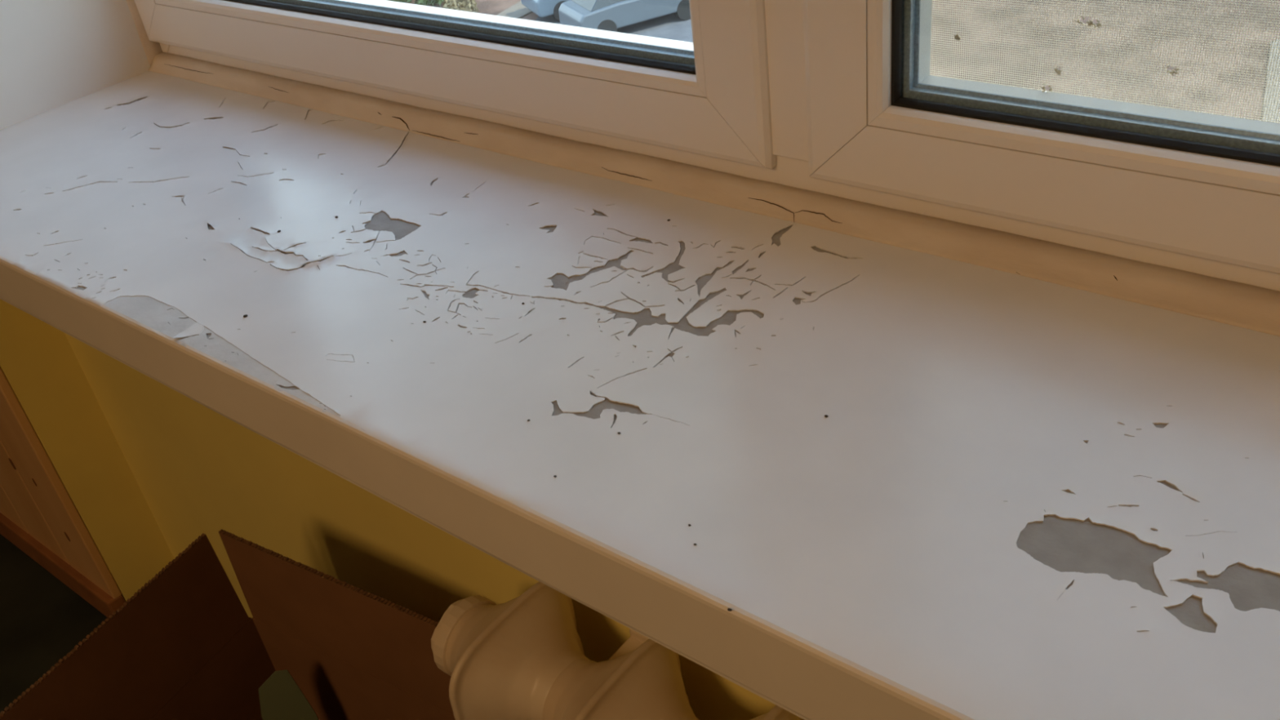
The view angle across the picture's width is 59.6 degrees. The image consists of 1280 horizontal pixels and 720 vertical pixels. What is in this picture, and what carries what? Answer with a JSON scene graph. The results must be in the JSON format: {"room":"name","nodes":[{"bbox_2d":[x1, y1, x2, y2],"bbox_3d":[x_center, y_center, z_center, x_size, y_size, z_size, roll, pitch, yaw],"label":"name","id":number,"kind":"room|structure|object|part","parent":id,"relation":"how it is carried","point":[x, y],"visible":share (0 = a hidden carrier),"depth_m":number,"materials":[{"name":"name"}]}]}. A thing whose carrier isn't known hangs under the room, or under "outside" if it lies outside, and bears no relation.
{"room":"room by window","nodes":[
{"label":"room by window","id":0,"kind":"room"},
{"bbox_2d":[0,533,107,712],"bbox_3d":[-1.392,1.605,0.262,6.800,0.120,4.597,19,43,34],"label":"floor","id":1,"kind":"structure","parent":0,"point":[42,619],"depth_m":1.80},
{"bbox_2d":[0,528,455,719],"bbox_3d":[-0.382,0.528,1.081,0.328,0.494,0.456,11,39,26],"label":"cardboard box","id":2,"kind":"object","parent":1,"relation":"on","point":[185,646],"visible":0.98,"depth_m":1.15,"materials":[{"name":"brown cardboard"}]},
{"bbox_3d":[-0.511,0.547,1.199,0.004,0.354,0.420,11,39,26],"label":"panel","id":3,"kind":"part","parent":2,"relation":"part of","materials":[{"name":"brown cardboard"}]},
{"bbox_2d":[258,669,318,719],"bbox_3d":[-0.359,0.475,1.254,0.052,0.372,0.001,-14,34,-9],"label":"sheet","id":4,"kind":"object","parent":2,"relation":"in","point":[281,698],"visible":1,"depth_m":1.17,"materials":[{"name":"green paper"}]},
{"bbox_3d":[-0.276,0.466,1.269,0.320,0.354,0.004,14,40,29],"label":"panel","id":5,"kind":"part","parent":2,"relation":"part of","materials":[{"name":"brown cardboard"}]},
{"bbox_2d":[431,581,803,719],"bbox_3d":[0.292,0.576,0.827,1.071,0.612,0.166,19,43,34],"label":"radiator","id":6,"kind":"object","parent":1,"relation":"on","point":[522,657],"visible":0.96,"depth_m":0.89,"materials":[{"name":"beige metal"}]},
{"bbox_2d":[0,0,173,602],"bbox_3d":[-1.854,-1.113,1.917,2.744,2.600,0.412,19,43,34],"label":"wall","id":7,"kind":"structure","parent":0,"point":[38,362],"depth_m":1.54,"materials":[{"name":"yellow paint"}]},
{"bbox_2d":[0,367,121,599],"bbox_3d":[-1.513,-0.154,2.016,1.679,0.725,0.014,19,43,34],"label":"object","id":8,"kind":"object","parent":7,"relation":"attached to","point":[33,496],"visible":1,"depth_m":1.70,"materials":[{"name":"brown wood"}]},
{"bbox_2d":[0,512,125,617],"bbox_3d":[-1.863,0.032,2.511,2.682,0.058,0.026,19,43,34],"label":"baseboard","id":9,"kind":"structure","parent":7,"relation":"attached to","point":[97,597],"depth_m":1.84,"materials":[{"name":"brown wood"}]},
{"bbox_2d":[125,0,162,66],"bbox_3d":[-0.735,-1.008,1.081,0.004,1.490,0.027,19,43,34],"label":"trim","id":10,"kind":"structure","parent":7,"relation":"attached to","point":[152,49],"depth_m":1.47,"materials":[{"name":"white plastic"}]},
{"bbox_2d":[148,52,1279,336],"bbox_3d":[0.135,-0.128,0.931,2.006,0.019,0.029,19,43,34],"label":"trim","id":11,"kind":"structure","parent":7,"relation":"attached to","point":[1255,308],"depth_m":0.92,"materials":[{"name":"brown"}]},
{"bbox_2d":[159,0,1279,291],"bbox_3d":[0.071,-0.744,0.547,2.006,1.468,0.076,19,43,34],"label":"window","id":12,"kind":"structure","parent":7,"relation":"in","point":[1204,185],"depth_m":0.80,"materials":[{"name":"white plastic"}]},
{"bbox_2d":[134,0,808,168],"bbox_3d":[-0.317,-0.869,0.828,1.013,1.386,0.070,19,43,34],"label":"window","id":13,"kind":"structure","parent":12,"relation":"attached to","point":[709,95],"depth_m":1.04,"materials":[{"name":"white plastic"}]},
{"bbox_2d":[64,333,804,719],"bbox_3d":[0.193,0.290,1.091,2.268,0.738,0.320,19,43,34],"label":"wall niche","id":14,"kind":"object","parent":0,"point":[197,470],"depth_m":1.35,"materials":[{"name":"yellow paint"}]},
{"bbox_2d":[0,71,1279,719],"bbox_3d":[0.021,0.001,0.835,2.006,0.065,0.404,19,43,34],"label":"windowsill","id":15,"kind":"object","parent":14,"relation":"on","point":[1016,497],"visible":1,"depth_m":0.74,"materials":[{"name":"paint"}]},
{"bbox_2d":[173,320,204,337],"bbox_3d":[-0.360,-0.024,0.895,0.020,0.004,0.030,19,43,34],"label":"flake","id":16,"kind":"object","parent":15,"relation":"on","point":[197,328],"visible":1,"depth_m":0.90,"materials":[{"name":"white paint"}]},
{"label":"outside","id":17,"kind":"structure","parent":0,"visible":0},
{"bbox_2d":[403,0,1279,123],"bbox_3d":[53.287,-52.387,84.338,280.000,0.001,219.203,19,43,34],"label":"ground","id":18,"kind":"structure","parent":17,"point":[495,7],"depth_m":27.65,"materials":[{"name":"white"}]},
{"bbox_2d":[386,0,411,3],"bbox_3d":[-8.312,-12.776,38.097,1.432,1.228,1.521,1,35,14],"label":"shrub","id":19,"kind":"object","parent":18,"relation":"on","point":[399,1],"visible":0.35,"depth_m":37.81,"materials":[{"name":"green plant"}]},
{"bbox_2d":[414,0,444,5],"bbox_3d":[-6.872,-12.529,37.537,1.590,1.110,1.733,19,43,34],"label":"shrub","id":20,"kind":"object","parent":18,"relation":"on","point":[421,2],"visible":0.77,"depth_m":37.26,"materials":[{"name":"green plant"}]},
{"bbox_2d":[442,0,479,12],"bbox_3d":[-5.818,-11.482,35.933,1.233,0.935,1.163,-7,34,1],"label":"shrub","id":21,"kind":"object","parent":18,"relation":"on","point":[466,5],"visible":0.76,"depth_m":35.64,"materials":[{"name":"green plant"}]},
{"bbox_2d":[496,0,533,18],"bbox_3d":[-3.786,-11.203,35.914,1.208,0.100,5.633,11,39,26],"label":"trim","id":22,"kind":"structure","parent":18,"relation":"on","point":[518,11],"depth_m":35.79,"materials":[{"name":"concrete"}]},
{"bbox_2d":[535,13,693,42],"bbox_3d":[-0.438,-11.363,35.470,7.962,0.070,13.084,1,35,14],"label":"pavement","id":23,"kind":"structure","parent":18,"relation":"on","point":[669,26],"depth_m":32.91,"materials":[{"name":"grey concrete"}]},
{"bbox_2d":[520,0,568,21],"bbox_3d":[-1.559,-11.832,35.036,4.197,1.450,1.720,-19,36,-16],"label":"parked car","id":24,"kind":"object","parent":23,"relation":"on","point":[542,8],"visible":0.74,"depth_m":34.05,"materials":[{"name":"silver metal"}]},
{"bbox_2d":[558,0,690,31],"bbox_3d":[-0.201,-10.643,33.005,4.197,1.450,1.720,-20,36,-18],"label":"parked car","id":25,"kind":"object","parent":23,"relation":"on","point":[602,15],"visible":0.73,"depth_m":32.24,"materials":[{"name":"grey paint"}]},
{"bbox_3d":[-0.557,-10.904,32.649,2.667,0.479,1.530,-20,36,-18],"label":"cabin glass","id":26,"kind":"part","parent":25,"relation":"part of","materials":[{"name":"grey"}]},
{"bbox_2d":[1262,39,1279,123],"bbox_3d":[14.367,-6.155,24.679,0.997,0.100,7.712,11,38,26],"label":"paving","id":27,"kind":"structure","parent":18,"relation":"on","point":[1277,39],"depth_m":24.40,"materials":[{"name":"concrete"}]}
]}

